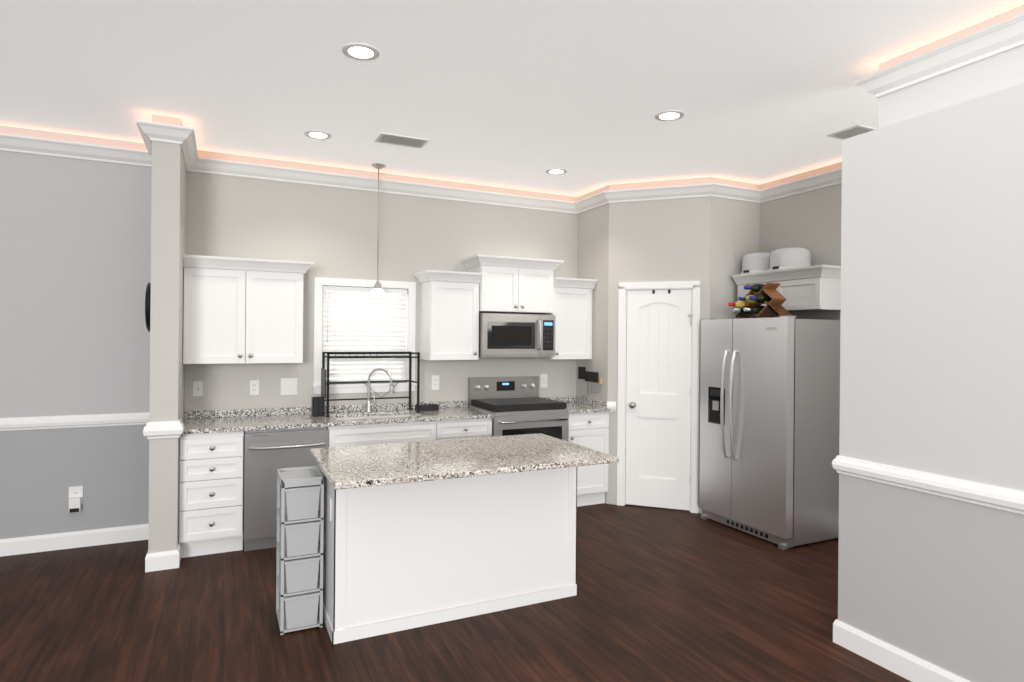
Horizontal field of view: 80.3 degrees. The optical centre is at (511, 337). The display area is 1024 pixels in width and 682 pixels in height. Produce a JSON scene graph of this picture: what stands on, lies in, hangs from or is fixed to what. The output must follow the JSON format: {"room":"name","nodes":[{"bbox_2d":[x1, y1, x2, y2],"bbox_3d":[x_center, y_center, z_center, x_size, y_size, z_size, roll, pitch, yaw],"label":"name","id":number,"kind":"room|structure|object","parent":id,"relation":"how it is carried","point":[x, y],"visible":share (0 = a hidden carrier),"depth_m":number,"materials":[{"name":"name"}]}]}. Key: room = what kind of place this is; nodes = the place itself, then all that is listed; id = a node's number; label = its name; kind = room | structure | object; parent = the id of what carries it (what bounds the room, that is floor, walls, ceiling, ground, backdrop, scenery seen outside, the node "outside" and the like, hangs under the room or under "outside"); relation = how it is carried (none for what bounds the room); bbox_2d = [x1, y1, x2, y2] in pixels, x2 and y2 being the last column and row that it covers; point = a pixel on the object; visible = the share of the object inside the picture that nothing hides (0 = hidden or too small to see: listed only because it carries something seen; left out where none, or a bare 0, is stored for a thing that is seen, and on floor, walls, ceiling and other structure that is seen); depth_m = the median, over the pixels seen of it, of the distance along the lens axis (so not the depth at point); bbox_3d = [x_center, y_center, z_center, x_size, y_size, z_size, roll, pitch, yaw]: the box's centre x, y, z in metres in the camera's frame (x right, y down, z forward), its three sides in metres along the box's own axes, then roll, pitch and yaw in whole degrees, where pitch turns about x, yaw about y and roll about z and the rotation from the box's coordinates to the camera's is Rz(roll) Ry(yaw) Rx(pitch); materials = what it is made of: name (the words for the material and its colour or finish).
{"room":"kitchen","nodes":[
{"label":"kitchen","id":0,"kind":"room"},
{"bbox_2d":[148,114,186,552],"bbox_3d":[-2.490,0.034,4.409,0.166,3.040,0.740,1,0,-25],"label":"wall","id":1,"kind":"structure","parent":0,"point":[168,251],"depth_m":4.08,"materials":[{"name":"grey paint"}]},
{"bbox_2d":[145,283,150,331],"bbox_3d":[-2.513,-0.211,4.220,0.036,0.340,0.340,1,0,-25],"label":"wall clock","id":2,"kind":"object","parent":1,"relation":"attached to","point":[147,303],"visible":0.62,"depth_m":4.08,"materials":[{"name":"black metal"}]},
{"bbox_2d":[145,552,155,571],"bbox_3d":[-2.578,1.495,4.354,0.016,0.118,0.736,0,0,-25],"label":"baseboard","id":3,"kind":"structure","parent":1,"relation":"attached to","point":[150,558],"depth_m":4.03,"materials":[{"name":"white wood"}]},
{"bbox_2d":[0,126,576,538],"bbox_3d":[-2.078,0.038,5.096,8.900,3.040,0.150,1,0,-25],"label":"wall","id":4,"kind":"structure","parent":0,"point":[75,257],"depth_m":4.63,"materials":[{"name":"grey paint"}]},
{"bbox_2d":[0,524,148,556],"bbox_3d":[-4.338,1.479,3.942,3.550,0.118,0.016,0,0,-25],"label":"baseboard","id":5,"kind":"structure","parent":4,"relation":"attached to","point":[85,538],"depth_m":4.46,"materials":[{"name":"white wood"}]},
{"bbox_2d":[69,486,82,503],"bbox_3d":[-3.215,1.165,4.474,0.086,0.135,0.008,1,0,-25],"label":"duplex electrical outlet","id":6,"kind":"object","parent":4,"relation":"attached to","point":[75,491],"visible":0.73,"depth_m":4.47,"materials":[{"name":"white plastic"}]},
{"bbox_2d":[69,497,80,512],"bbox_3d":[-3.205,1.226,4.452,0.070,0.100,0.044,1,0,-25],"label":"plug","id":7,"kind":"object","parent":6,"relation":"attached to","point":[74,504],"visible":1,"depth_m":4.43,"materials":[{"name":"white plastic"}]},
{"bbox_2d":[193,381,202,395],"bbox_3d":[-2.490,0.406,4.814,0.070,0.120,0.008,1,0,-25],"label":"outlet plate","id":8,"kind":"object","parent":4,"relation":"attached to","point":[197,388],"visible":1,"depth_m":4.81,"materials":[{"name":"white plastic"}]},
{"bbox_2d":[183,254,306,363],"bbox_3d":[-2.116,-0.201,4.811,0.847,0.803,0.328,1,0,-25],"label":"upper cabinet","id":9,"kind":"object","parent":4,"relation":"attached to","point":[238,313],"depth_m":4.65,"materials":[{"name":"white wood"}]},
{"bbox_2d":[250,380,258,394],"bbox_3d":[-2.117,0.411,4.990,0.070,0.120,0.008,1,0,-25],"label":"duplex electrical outlet","id":10,"kind":"object","parent":4,"relation":"attached to","point":[254,387],"visible":1,"depth_m":4.99,"materials":[{"name":"white plastic"}]},
{"bbox_2d":[281,378,297,394],"bbox_3d":[-1.873,0.412,5.102,0.133,0.140,0.014,1,0,-25],"label":"double light switch","id":11,"kind":"object","parent":4,"relation":"attached to","point":[288,386],"visible":1,"depth_m":5.10,"materials":[{"name":"white plastic"}]},
{"bbox_2d":[326,377,395,378],"bbox_3d":[-1.351,-0.023,5.507,0.807,0.898,0.002,1,0,-25],"label":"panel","id":12,"kind":"object","parent":4,"relation":"attached to","point":[347,378],"depth_m":5.45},
{"bbox_2d":[312,277,416,393],"bbox_3d":[-1.309,-0.012,5.418,0.911,0.998,0.165,1,0,-25],"label":"window","id":13,"kind":"structure","parent":4,"relation":"in","point":[319,283],"depth_m":5.36,"materials":[{"name":"white wood"}]},
{"bbox_2d":[322,286,406,381],"bbox_3d":[-1.308,-0.022,5.416,0.743,0.842,0.059,1,0,-25],"label":"window blinds","id":14,"kind":"object","parent":13,"relation":"attached to","point":[358,319],"visible":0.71,"depth_m":5.41,"materials":[{"name":"white plastic"}]},
{"bbox_2d":[185,396,574,417],"bbox_3d":[-0.954,0.624,5.533,3.578,0.057,0.020,1,0,-25],"label":"backsplash","id":15,"kind":"structure","parent":4,"relation":"attached to","point":[368,406],"depth_m":5.15,"materials":[{"name":"grey stone"}]},
{"bbox_2d":[431,375,438,389],"bbox_3d":[-0.713,0.420,5.654,0.075,0.136,0.008,1,0,-25],"label":"duplex electrical outlet","id":16,"kind":"object","parent":4,"relation":"attached to","point":[434,382],"visible":1,"depth_m":5.65,"materials":[{"name":"white plastic"}]},
{"bbox_2d":[419,270,478,359],"bbox_3d":[-0.572,-0.189,5.540,0.458,0.781,0.328,1,0,-25],"label":"upper cabinet","id":17,"kind":"object","parent":4,"relation":"attached to","point":[449,311],"depth_m":5.40,"materials":[{"name":"white wood"}]},
{"bbox_2d":[467,254,554,313],"bbox_3d":[-0.015,-0.485,5.786,0.746,0.498,0.358,1,0,-25],"label":"upper cabinet","id":18,"kind":"object","parent":4,"relation":"attached to","point":[509,289],"depth_m":5.61,"materials":[{"name":"white wood"}]},
{"bbox_2d":[479,313,554,356],"bbox_3d":[0.002,-0.018,5.740,0.742,0.395,0.448,1,0,-25],"label":"over-the-range microwave","id":19,"kind":"object","parent":18,"relation":"attached to","point":[516,335],"visible":0.98,"depth_m":5.57,"materials":[{"name":"silver metal"}]},
{"bbox_2d":[0,13,1023,213],"bbox_3d":[-0.252,-1.341,1.214,8.560,0.100,8.420,1,0,-25],"label":"crown molding","id":20,"kind":"structure","parent":4,"relation":"attached to","point":[997,38],"depth_m":4.78,"materials":[{"name":"white wood"}]},
{"bbox_2d":[540,374,546,387],"bbox_3d":[0.324,0.439,6.144,0.076,0.136,0.008,1,0,-25],"label":"duplex electrical outlet","id":21,"kind":"object","parent":4,"relation":"attached to","point":[543,382],"visible":1,"depth_m":6.14,"materials":[{"name":"white plastic"}]},
{"bbox_2d":[536,286,594,359],"bbox_3d":[0.526,-0.136,6.059,0.464,0.699,0.328,1,0,-25],"label":"upper cabinet","id":22,"kind":"object","parent":4,"relation":"attached to","point":[573,304],"depth_m":5.92,"materials":[{"name":"white wood"}]},
{"bbox_2d":[0,503,910,681],"bbox_3d":[-0.266,1.604,1.236,8.900,0.060,8.750,1,0,-25],"label":"floor","id":23,"kind":"structure","parent":0,"point":[670,595],"depth_m":3.33,"materials":[{"name":"wood"}]},
{"bbox_2d":[179,430,246,557],"bbox_3d":[-2.262,1.114,4.586,0.411,0.885,0.618,1,0,-25],"label":"base cabinet","id":24,"kind":"object","parent":23,"relation":"on","point":[211,466],"depth_m":4.32,"materials":[{"name":"white wood"}]},
{"bbox_2d":[182,406,493,433],"bbox_3d":[-1.365,0.667,4.992,2.374,0.036,0.648,1,0,-25],"label":"countertop","id":25,"kind":"structure","parent":24,"relation":"on","point":[445,413],"depth_m":4.79,"materials":[{"name":"grey stone"}]},
{"bbox_2d":[311,397,323,416],"bbox_3d":[-1.607,0.571,5.022,0.085,0.150,0.110,1,0,-25],"label":"utensil caddy","id":26,"kind":"object","parent":25,"relation":"on","point":[317,406],"visible":1,"depth_m":4.97,"materials":[{"name":"black plastic"}]},
{"bbox_2d":[321,352,419,416],"bbox_3d":[-1.214,0.387,5.221,0.794,0.524,0.287,1,0,-25],"label":"dish rack","id":27,"kind":"object","parent":25,"relation":"on","point":[324,383],"visible":0.96,"depth_m":5.22,"materials":[{"name":"black metal"}]},
{"bbox_2d":[415,404,438,410],"bbox_3d":[-0.766,0.630,5.470,0.190,0.045,0.100,1,0,-25],"label":"tray","id":28,"kind":"object","parent":25,"relation":"on","point":[425,407],"visible":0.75,"depth_m":5.44,"materials":[{"name":"black plastic"}]},
{"bbox_2d":[243,427,327,550],"bbox_3d":[-1.790,1.121,4.764,0.584,0.878,0.680,1,0,-25],"label":"dishwasher","id":29,"kind":"object","parent":23,"relation":"on","point":[268,454],"visible":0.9,"depth_m":4.46,"materials":[{"name":"silver metal"}]},
{"bbox_2d":[276,466,323,634],"bbox_3d":[-1.179,1.158,3.368,0.215,0.815,0.312,1,0,-25],"label":"tower","id":30,"kind":"object","parent":23,"relation":"on","point":[299,552],"visible":1,"depth_m":3.24,"materials":[{"name":"grey plastic"}]},
{"bbox_2d":[315,414,446,447],"bbox_3d":[-1.122,1.124,5.125,0.923,0.885,0.618,1,0,-25],"label":"base cabinet","id":31,"kind":"object","parent":23,"relation":"on","point":[394,432],"depth_m":4.87,"materials":[{"name":"white wood"}]},
{"bbox_2d":[319,469,577,644],"bbox_3d":[-0.359,1.131,3.633,1.460,0.884,0.492,1,0,-25],"label":"kitchen island","id":32,"kind":"object","parent":23,"relation":"on","point":[420,534],"depth_m":3.37,"materials":[{"name":"white painted wood"}]},
{"bbox_2d":[309,433,618,492],"bbox_3d":[-0.294,0.672,3.459,1.536,0.030,0.920,1,0,-25],"label":"island countertop","id":33,"kind":"structure","parent":32,"relation":"on","point":[406,463],"depth_m":3.30,"materials":[{"name":"beige stone"}]},
{"bbox_2d":[447,418,491,439],"bbox_3d":[-0.559,1.129,5.392,0.568,0.885,0.618,1,0,-25],"label":"base cabinet","id":34,"kind":"object","parent":23,"relation":"on","point":[470,427],"depth_m":5.15,"materials":[{"name":"white wood"}]},
{"bbox_2d":[468,376,568,441],"bbox_3d":[0.056,0.982,5.628,0.733,1.190,0.696,1,0,-25],"label":"range oven","id":35,"kind":"object","parent":23,"relation":"on","point":[516,405],"visible":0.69,"depth_m":5.49,"materials":[{"name":"silver metal"}]},
{"bbox_2d":[569,414,608,506],"bbox_3d":[0.578,1.139,5.929,0.461,0.885,0.618,1,0,-25],"label":"base cabinet","id":36,"kind":"object","parent":23,"relation":"on","point":[591,431],"depth_m":5.68,"materials":[{"name":"white wood"}]},
{"bbox_2d":[565,402,610,413],"bbox_3d":[0.589,0.681,5.915,0.461,0.030,0.648,1,0,-25],"label":"countertop","id":37,"kind":"structure","parent":36,"relation":"on","point":[574,407],"depth_m":5.71,"materials":[{"name":"grey stone"}]},
{"bbox_2d":[699,316,839,549],"bbox_3d":[2.151,0.715,5.092,0.807,1.759,0.917,1,0,-25],"label":"refrigerator","id":38,"kind":"object","parent":23,"relation":"on","point":[769,415],"visible":1,"depth_m":4.74,"materials":[{"name":"silver metal"}]},
{"bbox_2d":[728,282,791,317],"bbox_3d":[1.989,-0.302,4.899,0.301,0.269,0.440,1,0,-25],"label":"wine rack","id":39,"kind":"object","parent":38,"relation":"on","point":[769,295],"visible":1,"depth_m":4.85,"materials":[{"name":"brown wood"}]},
{"bbox_2d":[0,0,1023,196],"bbox_3d":[-0.239,-1.496,1.236,8.900,0.060,8.750,1,0,-25],"label":"ceiling","id":40,"kind":"structure","parent":0,"point":[524,95],"depth_m":3.44,"materials":[{"name":"white paint"}]},
{"bbox_2d":[304,130,331,138],"bbox_3d":[-1.411,-1.472,4.415,0.190,0.008,0.190,1,0,-25],"label":"recessed light","id":41,"kind":"object","parent":40,"relation":"in","point":[316,134],"visible":1,"depth_m":4.41,"materials":[{"name":"white"}]},
{"bbox_2d":[342,43,379,60],"bbox_3d":[-0.777,-1.466,3.122,0.190,0.008,0.190,1,0,-25],"label":"recessed light","id":42,"kind":"object","parent":40,"relation":"in","point":[362,51],"visible":1,"depth_m":3.12,"materials":[{"name":"white"}]},
{"bbox_2d":[370,164,385,295],"bbox_3d":[-1.147,-0.919,5.205,0.126,1.110,0.126,1,0,-25],"label":"pendant light","id":43,"kind":"object","parent":40,"relation":"hanging from","point":[377,289],"visible":1,"depth_m":5.19,"materials":[{"name":"silver metal"}]},
{"bbox_2d":[374,132,428,148],"bbox_3d":[-0.822,-1.467,4.527,0.360,0.008,0.220,1,0,-25],"label":"ceiling vent","id":44,"kind":"object","parent":40,"relation":"in","point":[400,140],"visible":1,"depth_m":4.51,"materials":[{"name":"white metal"}]},
{"bbox_2d":[546,168,566,174],"bbox_3d":[0.390,-1.456,5.333,0.190,0.008,0.190,1,0,-25],"label":"recessed light","id":45,"kind":"object","parent":40,"relation":"in","point":[555,171],"visible":1,"depth_m":5.33,"materials":[{"name":"white"}]},
{"bbox_2d":[655,110,683,120],"bbox_3d":[1.031,-1.451,3.977,0.190,0.008,0.190,1,0,-25],"label":"recessed light","id":46,"kind":"object","parent":40,"relation":"in","point":[669,115],"visible":1,"depth_m":3.97,"materials":[{"name":"white"}]},
{"bbox_2d":[827,125,875,139],"bbox_3d":[2.461,-1.438,4.298,0.360,0.008,0.240,1,0,-25],"label":"ceiling vent","id":47,"kind":"object","parent":40,"relation":"in","point":[856,130],"visible":0.52,"depth_m":4.25,"materials":[{"name":"white metal"}]},
{"bbox_2d":[576,177,759,512],"bbox_3d":[1.499,0.069,6.024,1.260,3.040,1.230,1,0,-25],"label":"wall","id":48,"kind":"structure","parent":0,"point":[709,242],"depth_m":5.67,"materials":[{"name":"grey paint"}]},
{"bbox_2d":[578,367,601,396],"bbox_3d":[0.769,0.451,6.040,0.038,0.307,0.400,1,0,-25],"label":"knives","id":49,"kind":"object","parent":48,"relation":"attached to","point":[584,376],"visible":0.98,"depth_m":6.05,"materials":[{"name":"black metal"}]},
{"bbox_2d":[575,398,606,405],"bbox_3d":[0.777,0.639,6.035,0.020,0.057,0.553,1,0,-25],"label":"backsplash","id":50,"kind":"structure","parent":48,"relation":"attached to","point":[590,402],"depth_m":5.98,"materials":[{"name":"grey stone"}]},
{"bbox_2d":[617,281,699,512],"bbox_3d":[1.368,0.535,5.674,0.737,2.105,0.133,0,0,20],"label":"door frame","id":51,"kind":"structure","parent":48,"relation":"attached to","point":[694,286],"depth_m":5.61,"materials":[{"name":"white wood"}]},
{"bbox_2d":[625,289,692,509],"bbox_3d":[1.357,0.566,5.643,0.456,2.020,0.456,1,0,-25],"label":"pantry door","id":52,"kind":"structure","parent":48,"relation":"in","point":[658,396],"depth_m":5.64,"materials":[{"name":"white wood"}]},
{"bbox_2d":[759,162,841,319],"bbox_3d":[3.960,0.091,2.514,0.190,3.040,7.460,1,0,-25],"label":"wall","id":53,"kind":"structure","parent":0,"point":[810,221],"depth_m":5.26,"materials":[{"name":"grey paint"}]},
{"bbox_2d":[735,271,766,305],"bbox_3d":[2.309,-0.394,5.405,0.328,0.340,0.477,1,0,-25],"label":"upper cabinet","id":54,"kind":"object","parent":53,"relation":"attached to","point":[756,277],"depth_m":5.40,"materials":[{"name":"white wood"}]},
{"bbox_2d":[740,252,770,273],"bbox_3d":[2.242,-0.662,5.504,0.326,0.192,0.324,1,0,-25],"label":"carrier","id":55,"kind":"object","parent":54,"relation":"on","point":[755,262],"visible":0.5,"depth_m":5.38,"materials":[{"name":"white plastic"}]},
{"bbox_2d":[767,264,840,312],"bbox_3d":[2.472,-0.392,5.059,0.328,0.340,0.477,1,0,-25],"label":"upper cabinet","id":56,"kind":"object","parent":53,"relation":"attached to","point":[822,292],"depth_m":4.87,"materials":[{"name":"white wood"}]},
{"bbox_2d":[768,247,810,270],"bbox_3d":[2.383,-0.661,5.205,0.346,0.192,0.344,1,0,-25],"label":"carrier","id":57,"kind":"object","parent":56,"relation":"on","point":[787,258],"visible":0.71,"depth_m":5.08,"materials":[{"name":"white plastic"}]},
{"bbox_2d":[838,4,1023,681],"bbox_3d":[3.011,0.082,0.942,0.450,3.040,5.130,1,0,-25],"label":"wall","id":58,"kind":"structure","parent":0,"point":[932,307],"depth_m":2.74,"materials":[{"name":"grey paint"}]},
{"bbox_2d":[833,619,969,681],"bbox_3d":[2.784,1.541,0.850,0.016,0.118,5.146,0,0,-25],"label":"baseboard","id":59,"kind":"structure","parent":58,"relation":"attached to","point":[902,663],"depth_m":2.90,"materials":[{"name":"white wood"}]},
{"bbox_3d":[-4.202,0.019,-0.648,0.150,3.040,8.420,0,0,-25],"label":"wall","id":60,"kind":"structure","parent":0,"visible":0},
{"bbox_2d":[0,412,147,430],"bbox_3d":[-4.328,0.602,3.937,3.550,0.112,0.025,0,0,-25],"label":"trim","id":61,"kind":"structure","parent":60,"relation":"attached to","point":[95,420],"depth_m":4.45,"materials":[{"name":"white wood"}]},
{"bbox_2d":[140,412,163,438],"bbox_3d":[-2.568,0.618,4.328,0.034,0.112,0.724,0,0,-25],"label":"trim","id":62,"kind":"structure","parent":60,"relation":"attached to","point":[150,430],"depth_m":4.03,"materials":[{"name":"white wood"}]},
{"bbox_2d":[832,455,1023,514],"bbox_3d":[2.785,0.670,0.852,0.025,0.090,5.155,0,0,-25],"label":"trim","id":63,"kind":"structure","parent":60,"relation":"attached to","point":[1006,499],"depth_m":2.72,"materials":[{"name":"white wood"}]}
]}

